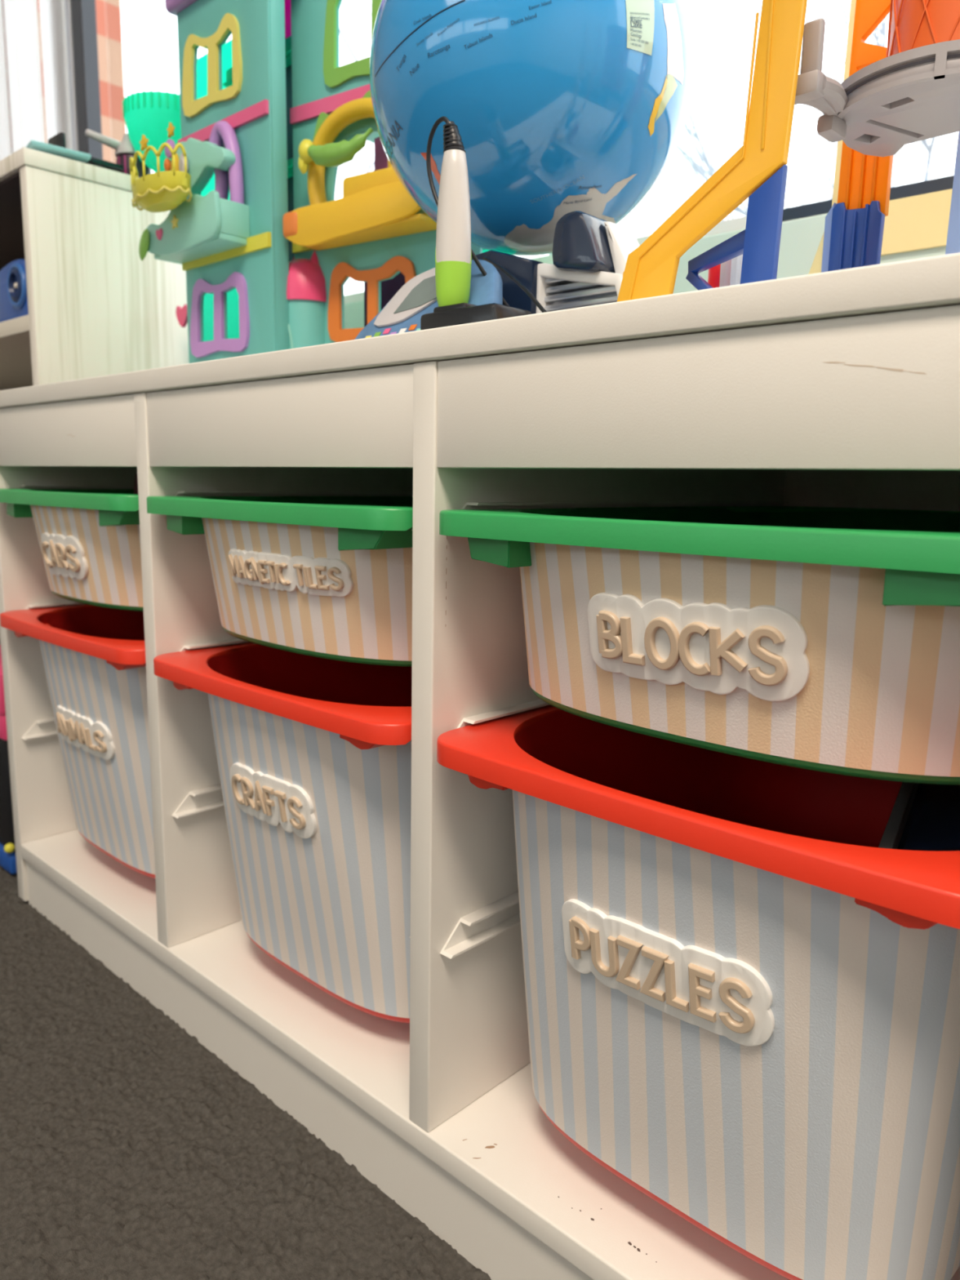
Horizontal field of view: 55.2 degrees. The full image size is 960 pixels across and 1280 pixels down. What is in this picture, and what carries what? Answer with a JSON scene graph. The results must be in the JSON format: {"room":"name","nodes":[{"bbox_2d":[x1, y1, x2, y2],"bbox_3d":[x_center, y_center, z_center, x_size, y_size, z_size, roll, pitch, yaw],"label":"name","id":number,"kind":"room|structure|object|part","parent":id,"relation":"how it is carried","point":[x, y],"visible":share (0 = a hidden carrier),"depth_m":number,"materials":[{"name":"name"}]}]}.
{"room":"playroom","nodes":[
{"label":"playroom","id":0,"kind":"room"},
{"bbox_2d":[0,866,491,1279],"bbox_3d":[-1.568,0.534,-0.503,5.800,0.008,4.700,10,13,42],"label":"floor","id":1,"kind":"structure","parent":0,"point":[130,1149],"depth_m":0.64,"materials":[{"name":"grey carpet"}]},
{"bbox_2d":[0,644,17,874],"bbox_3d":[-0.593,0.143,1.147,0.196,0.245,0.078,10,13,42],"label":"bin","id":2,"kind":"object","parent":1,"relation":"on","point":[7,847],"visible":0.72,"depth_m":1.08,"materials":[{"name":"blue plastic"}]},
{"bbox_3d":[-0.590,0.061,1.135,0.196,0.080,0.074,10,13,42],"label":"lid","id":3,"kind":"part","parent":2,"relation":"part of","materials":[{"name":"plastic"}]},
{"bbox_3d":[-0.553,0.245,1.079,0.012,0.012,0.012,10,13,42],"label":"knob","id":4,"kind":"part","parent":2,"relation":"part of","materials":[{"name":"yellow plastic"}]},
{"bbox_2d":[0,146,188,644],"bbox_3d":[-0.705,-0.218,1.512,0.854,0.828,0.360,10,13,42],"label":"shelf unit","id":5,"kind":"object","parent":1,"relation":"on","point":[96,308],"visible":0.3,"depth_m":1.10,"materials":[{"name":"white painted wood"},{"name":"pale whitewashed wood"}]},
{"bbox_3d":[-1.007,-0.263,1.794,0.018,0.810,0.358,10,13,42],"label":"panel","id":6,"kind":"part","parent":5,"relation":"part of","materials":[{"name":"white wood"}]},
{"bbox_2d":[0,258,28,322],"bbox_3d":[-0.564,-0.431,1.153,0.177,0.073,0.067,10,13,42],"label":"toy vehicle","id":7,"kind":"object","parent":5,"relation":"on","point":[13,282],"visible":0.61,"depth_m":1.11,"materials":[{"name":"blue plastic"}]},
{"bbox_3d":[-0.703,-0.443,1.470,0.813,0.018,0.348,10,13,42],"label":"shelf","id":8,"kind":"part","parent":5,"relation":"part of","materials":[{"name":"beige wood"}]},
{"bbox_2d":[25,139,90,162],"bbox_3d":[-0.496,-0.568,1.073,0.046,0.006,0.070,10,13,42],"label":"book","id":9,"kind":"object","parent":5,"relation":"on","point":[65,153],"depth_m":1.06,"materials":[{"name":"teal paper"}]},
{"bbox_2d":[48,128,151,177],"bbox_3d":[-0.458,-0.596,1.120,0.050,0.058,0.116,10,13,42],"label":"gadget","id":10,"kind":"object","parent":5,"relation":"on","point":[124,150],"visible":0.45,"depth_m":1.12,"materials":[{"name":"grey plastic"}]},
{"bbox_2d":[48,132,124,172],"bbox_3d":[-0.475,-0.585,1.107,0.046,0.028,0.072,10,13,42],"label":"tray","id":11,"kind":"object","parent":10,"relation":"on","point":[59,140],"depth_m":1.11,"materials":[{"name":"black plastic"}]},
{"bbox_3d":[-0.454,-0.606,1.118,0.012,0.014,0.054,7,12,33],"label":"arm","id":12,"kind":"part","parent":10,"relation":"part of","materials":[{"name":"grey plastic"}]},
{"bbox_3d":[-0.401,-0.155,1.234,0.018,0.810,0.358,10,13,42],"label":"panel","id":13,"kind":"part","parent":5,"relation":"part of","materials":[{"name":"white wood"}]},
{"bbox_2d":[0,252,959,1279],"bbox_3d":[-0.003,0.060,0.809,0.990,0.553,0.442,10,13,42],"label":"storage cabinet","id":14,"kind":"object","parent":1,"relation":"on","point":[836,388],"visible":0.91,"depth_m":0.57,"materials":[{"name":"white paint"}]},
{"bbox_3d":[-0.351,0.076,1.136,0.010,0.017,0.412,10,13,42],"label":"rail","id":15,"kind":"part","parent":14,"relation":"part of","materials":[{"name":"white plastic"}]},
{"bbox_3d":[-0.349,-0.049,1.115,0.010,0.017,0.412,10,13,42],"label":"rail","id":16,"kind":"part","parent":14,"relation":"part of","materials":[{"name":"white plastic"}]},
{"bbox_3d":[-0.356,0.003,1.138,0.018,0.532,0.440,10,13,42],"label":"panel","id":17,"kind":"part","parent":14,"relation":"part of","materials":[{"name":"white paint"}]},
{"bbox_2d":[0,488,143,611],"bbox_3d":[-0.252,-0.107,0.989,0.335,0.104,0.423,10,13,42],"label":"storage box","id":18,"kind":"object","parent":14,"relation":"in","point":[89,540],"visible":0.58,"depth_m":0.82,"materials":[{"name":"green plastic"}]},
{"bbox_3d":[-0.388,-0.078,0.852,0.092,0.040,0.011,10,13,42],"label":"sign plate","id":19,"kind":"part","parent":18,"relation":"part of","materials":[{"name":"white plastic"}]},
{"bbox_2d":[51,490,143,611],"bbox_3d":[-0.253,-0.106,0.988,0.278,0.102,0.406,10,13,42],"label":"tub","id":20,"kind":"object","parent":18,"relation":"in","point":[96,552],"depth_m":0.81,"materials":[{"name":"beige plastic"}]},
{"bbox_2d":[133,473,137,493],"bbox_3d":[-0.325,-0.108,0.924,0.075,0.118,0.030,10,13,42],"label":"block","id":21,"kind":"object","parent":18,"relation":"in","point":[135,487],"visible":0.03,"depth_m":0.91,"materials":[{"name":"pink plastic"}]},
{"bbox_3d":[-0.347,-0.174,1.093,0.010,0.017,0.412,10,13,42],"label":"rail","id":22,"kind":"part","parent":14,"relation":"part of","materials":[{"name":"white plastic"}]},
{"bbox_2d":[0,604,155,878],"bbox_3d":[-0.255,0.083,1.021,0.335,0.235,0.423,10,13,42],"label":"storage box","id":23,"kind":"object","parent":14,"relation":"in","point":[94,656],"visible":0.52,"depth_m":0.86,"materials":[{"name":"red plastic"}]},
{"bbox_3d":[-0.381,0.088,0.878,0.116,0.037,0.011,10,13,42],"label":"sign plate","id":24,"kind":"part","parent":23,"relation":"part of","materials":[{"name":"white plastic"}]},
{"bbox_3d":[-0.116,0.118,0.918,0.010,0.017,0.412,10,13,42],"label":"rail","id":25,"kind":"part","parent":14,"relation":"part of","materials":[{"name":"white plastic"}]},
{"bbox_3d":[-0.113,-0.007,0.897,0.010,0.017,0.412,10,13,42],"label":"rail","id":26,"kind":"part","parent":14,"relation":"part of","materials":[{"name":"white plastic"}]},
{"bbox_2d":[146,496,413,666],"bbox_3d":[-0.016,-0.065,0.771,0.335,0.104,0.423,10,13,42],"label":"storage box","id":27,"kind":"object","parent":14,"relation":"in","point":[325,577],"visible":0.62,"depth_m":0.60,"materials":[{"name":"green plastic"}]},
{"bbox_3d":[-0.131,-0.045,0.613,0.122,0.025,0.013,9,12,37],"label":"sign plate","id":28,"kind":"part","parent":27,"relation":"part of","materials":[{"name":"white plastic"}]},
{"bbox_2d":[153,642,411,1022],"bbox_3d":[-0.019,0.125,0.803,0.335,0.235,0.423,10,13,42],"label":"storage box","id":29,"kind":"object","parent":14,"relation":"in","point":[313,754],"visible":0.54,"depth_m":0.64,"materials":[{"name":"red plastic"}]},
{"bbox_3d":[-0.152,0.115,0.660,0.104,0.040,0.010,10,13,42],"label":"sign plate","id":30,"kind":"part","parent":29,"relation":"part of","materials":[{"name":"white plastic"}]},
{"bbox_3d":[-0.111,-0.132,0.875,0.010,0.017,0.412,10,13,42],"label":"rail","id":31,"kind":"part","parent":14,"relation":"part of","materials":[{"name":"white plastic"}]},
{"bbox_2d":[122,0,488,363],"bbox_3d":[-0.213,-0.492,0.975,0.569,0.470,0.199,7,12,33],"label":"house","id":32,"kind":"object","parent":14,"relation":"on","point":[265,121],"visible":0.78,"depth_m":0.92,"materials":[{"name":"teal plastic"}]},
{"bbox_2d":[129,134,192,212],"bbox_3d":[-0.321,-0.469,0.923,0.095,0.064,0.043,10,13,42],"label":"crown","id":33,"kind":"object","parent":32,"relation":"on","point":[159,191],"visible":1,"depth_m":0.90,"materials":[{"name":"yellow plastic"}]},
{"bbox_3d":[-0.328,-0.471,0.916,0.095,0.030,0.025,10,13,42],"label":"arched rail","id":34,"kind":"part","parent":33,"relation":"part of","materials":[{"name":"yellow plastic"}]},
{"bbox_2d":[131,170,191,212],"bbox_3d":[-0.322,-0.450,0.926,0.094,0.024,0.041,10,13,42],"label":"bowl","id":35,"kind":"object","parent":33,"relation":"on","point":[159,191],"depth_m":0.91,"materials":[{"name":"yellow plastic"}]},
{"bbox_3d":[-0.325,-0.515,0.961,0.018,0.018,0.006,10,13,42],"label":"knob","id":36,"kind":"part","parent":32,"relation":"part of","materials":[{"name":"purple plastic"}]},
{"bbox_3d":[-0.181,-0.674,0.936,0.100,0.096,0.003,10,13,42],"label":"magenta panel","id":37,"kind":"part","parent":32,"relation":"part of","materials":[{"name":"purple plastic"}]},
{"bbox_3d":[-0.192,-0.443,0.983,0.080,0.372,0.003,10,13,42],"label":"night panel","id":38,"kind":"part","parent":32,"relation":"part of","materials":[{"name":"green plastic"}]},
{"bbox_3d":[-0.181,-0.388,0.948,0.050,0.024,0.016,10,13,42],"label":"dome knob","id":39,"kind":"part","parent":32,"relation":"part of","materials":[{"name":"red plastic"}]},
{"bbox_3d":[-0.089,-0.419,0.847,0.090,0.026,0.020,8,12,35],"label":"balcony seat","id":40,"kind":"part","parent":32,"relation":"part of","materials":[{"name":"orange plastic"}]},
{"bbox_3d":[-0.082,-0.463,0.919,0.068,0.087,0.004,10,13,42],"label":"pink panel","id":41,"kind":"part","parent":32,"relation":"part of","materials":[{"name":"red plastic"}]},
{"bbox_3d":[-0.095,-0.328,0.952,0.073,0.100,0.004,10,13,42],"label":"dark door","id":42,"kind":"part","parent":32,"relation":"part of","materials":[{"name":"purple"}]},
{"bbox_2d":[420,115,532,329],"bbox_3d":[0.007,-0.252,0.575,0.078,0.140,0.077,10,13,42],"label":"stylus pen","id":43,"kind":"object","parent":14,"relation":"on","point":[454,253],"visible":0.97,"depth_m":0.56,"materials":[{"name":"white plastic"}]},
{"bbox_3d":[0.011,-0.252,0.575,0.093,0.139,0.018,2,10,4],"label":"cord","id":44,"kind":"part","parent":43,"relation":"part of","materials":[{"name":"black rubber"}]},
{"bbox_3d":[0.120,0.160,0.700,0.010,0.017,0.412,10,13,42],"label":"rail","id":45,"kind":"part","parent":14,"relation":"part of","materials":[{"name":"white plastic"}]},
{"bbox_2d":[20,829,959,1279],"bbox_3d":[-0.010,0.269,0.841,0.953,0.017,0.431,10,13,42],"label":"shelf","id":46,"kind":"object","parent":14,"relation":"attached to","point":[494,1143],"depth_m":0.60,"materials":[{"name":"white paint"}]},
{"bbox_3d":[0.123,0.034,0.678,0.010,0.017,0.412,10,13,42],"label":"rail","id":47,"kind":"part","parent":14,"relation":"part of","materials":[{"name":"white plastic"}]},
{"bbox_2d":[354,0,693,339],"bbox_3d":[0.038,-0.359,0.662,0.261,0.326,0.256,10,13,42],"label":"globe","id":48,"kind":"object","parent":14,"relation":"on","point":[566,114],"visible":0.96,"depth_m":0.59,"materials":[{"name":"blue plastic"}]},
{"bbox_3d":[-0.044,-0.232,0.617,0.055,0.041,0.031,10,13,42],"label":"screen frame","id":49,"kind":"part","parent":48,"relation":"part of","materials":[{"name":"grey plastic"}]},
{"bbox_2d":[544,278,617,311],"bbox_3d":[0.081,-0.212,0.605,0.072,0.053,0.040,10,13,42],"label":"grille","id":50,"kind":"object","parent":48,"relation":"attached to","point":[560,294],"depth_m":0.59,"materials":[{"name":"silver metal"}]},
{"bbox_3d":[0.125,-0.090,0.657,0.010,0.017,0.412,10,13,42],"label":"rail","id":51,"kind":"part","parent":14,"relation":"part of","materials":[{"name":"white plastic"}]},
{"bbox_2d":[436,705,959,1279],"bbox_3d":[0.216,0.167,0.585,0.335,0.235,0.423,10,13,42],"label":"storage box","id":52,"kind":"object","parent":14,"relation":"in","point":[743,1006],"visible":0.86,"depth_m":0.43,"materials":[{"name":"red plastic"}]},
{"bbox_3d":[0.086,0.159,0.442,0.117,0.044,0.011,10,13,42],"label":"sign plate","id":53,"kind":"part","parent":52,"relation":"part of","materials":[{"name":"white plastic"}]},
{"bbox_2d":[878,782,959,851],"bbox_3d":[0.226,0.183,0.461,0.047,0.228,0.143,7,11,31],"label":"case","id":54,"kind":"object","parent":52,"relation":"in","point":[923,816],"visible":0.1,"depth_m":0.44,"materials":[{"name":"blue plastic"}]},
{"bbox_2d":[439,505,959,785],"bbox_3d":[0.220,-0.023,0.552,0.335,0.104,0.423,10,13,42],"label":"storage box","id":55,"kind":"object","parent":14,"relation":"in","point":[823,639],"visible":1,"depth_m":0.39,"materials":[{"name":"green plastic"}]},
{"bbox_3d":[0.092,0.001,0.407,0.108,0.042,0.013,10,13,42],"label":"sign plate","id":56,"kind":"part","parent":55,"relation":"part of","materials":[{"name":"white plastic"}]},
{"bbox_2d":[617,0,959,302],"bbox_3d":[0.206,-0.293,0.506,0.200,0.251,0.169,10,13,42],"label":"race track","id":57,"kind":"object","parent":14,"relation":"on","point":[907,91],"visible":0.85,"depth_m":0.47,"materials":[{"name":"orange plastic"}]},
{"bbox_3d":[0.117,-0.281,0.480,0.108,0.235,0.005,10,13,42],"label":"curved leg","id":58,"kind":"part","parent":57,"relation":"part of","materials":[{"name":"orange plastic"}]},
{"bbox_3d":[0.143,-0.199,0.469,0.022,0.077,0.005,10,13,42],"label":"blue post","id":59,"kind":"part","parent":57,"relation":"part of","materials":[{"name":"blue plastic"}]},
{"bbox_3d":[0.178,-0.291,0.472,0.024,0.035,0.054,10,13,42],"label":"platform arm","id":60,"kind":"part","parent":57,"relation":"part of","materials":[{"name":"grey plastic"}]},
{"bbox_3d":[0.226,-0.300,0.599,0.029,0.235,0.006,10,13,42],"label":"leg","id":61,"kind":"part","parent":57,"relation":"part of","materials":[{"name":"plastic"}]},
{"bbox_3d":[0.285,-0.245,0.539,0.016,0.150,0.012,10,13,42],"label":"post","id":62,"kind":"part","parent":57,"relation":"part of","materials":[{"name":"blue plastic"}]},
{"bbox_3d":[0.144,0.009,0.958,0.954,0.463,0.005,10,13,42],"label":"panel","id":63,"kind":"part","parent":14,"relation":"part of","materials":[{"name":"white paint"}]},
{"bbox_3d":[0.092,-0.930,1.011,5.800,2.450,0.080,10,13,42],"label":"wall","id":64,"kind":"structure","parent":0,"visible":0},
{"bbox_2d":[0,0,72,160],"bbox_3d":[-0.904,-1.371,1.787,0.388,1.600,0.013,10,13,42],"label":"window","id":65,"kind":"structure","parent":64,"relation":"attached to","point":[20,16],"depth_m":1.79,"materials":[{"name":"white"}]},
{"bbox_2d":[64,0,954,328],"bbox_3d":[0.443,-1.073,0.628,4.810,1.545,0.078,10,13,42],"label":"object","id":66,"kind":"structure","parent":64,"relation":"in","point":[802,228],"depth_m":0.92,"materials":[{"name":"white"}]},
{"bbox_3d":[-0.217,-0.489,1.349,1.389,0.012,0.055,10,13,42],"label":"rail","id":67,"kind":"part","parent":66,"relation":"part of","materials":[{"name":"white plastic"}]},
{"bbox_3d":[0.716,-0.290,0.495,4.030,0.056,0.070,10,13,42],"label":"panel","id":68,"kind":"part","parent":66,"relation":"part of","materials":[{"name":"white"}]},
{"bbox_3d":[1.236,-0.231,0.006,2.600,0.012,0.055,10,13,42],"label":"rail","id":69,"kind":"part","parent":66,"relation":"part of","materials":[{"name":"grey metal"}]},
{"bbox_2d":[880,188,952,255],"bbox_3d":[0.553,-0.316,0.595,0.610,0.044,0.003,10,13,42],"label":"card","id":70,"kind":"object","parent":66,"relation":"attached to","point":[917,222],"visible":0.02,"depth_m":0.77,"materials":[{"name":"beige paper"}]},
{"label":"outside","id":71,"kind":"structure","parent":0,"visible":0},
{"bbox_3d":[8.283,-0.819,10.333,24.000,0.050,24.300,10,13,42],"label":"ground","id":72,"kind":"structure","parent":71,"visible":0},
{"bbox_2d":[1,0,126,163],"bbox_3d":[-1.063,-1.397,2.216,0.415,3.500,0.214,10,13,42],"label":"curtain","id":73,"kind":"object","parent":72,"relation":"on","point":[108,22],"visible":0.02,"depth_m":2.14,"materials":[{"name":"fabric"}]},
{"bbox_2d":[339,0,374,173],"bbox_3d":[-0.619,-2.572,6.173,2.046,4.503,3.195,-1,10,-12],"label":"bare tree","id":74,"kind":"object","parent":72,"relation":"on","point":[346,42],"visible":0.02,"depth_m":5.33,"materials":[{"name":"grey plant"}]},
{"bbox_2d":[654,0,928,220],"bbox_3d":[1.791,-2.065,4.890,2.414,4.024,1.124,0,10,-7],"label":"bare tree","id":75,"kind":"object","parent":72,"relation":"on","point":[695,166],"visible":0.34,"depth_m":4.67,"materials":[{"name":"grey plant"}]},
{"bbox_2d":[737,12,936,215],"bbox_3d":[1.649,-1.867,3.883,1.590,3.963,2.426,-4,11,-28],"label":"bare tree","id":76,"kind":"object","parent":72,"relation":"on","point":[929,148],"visible":0.13,"depth_m":3.37,"materials":[{"name":"grey plant"}]}
]}

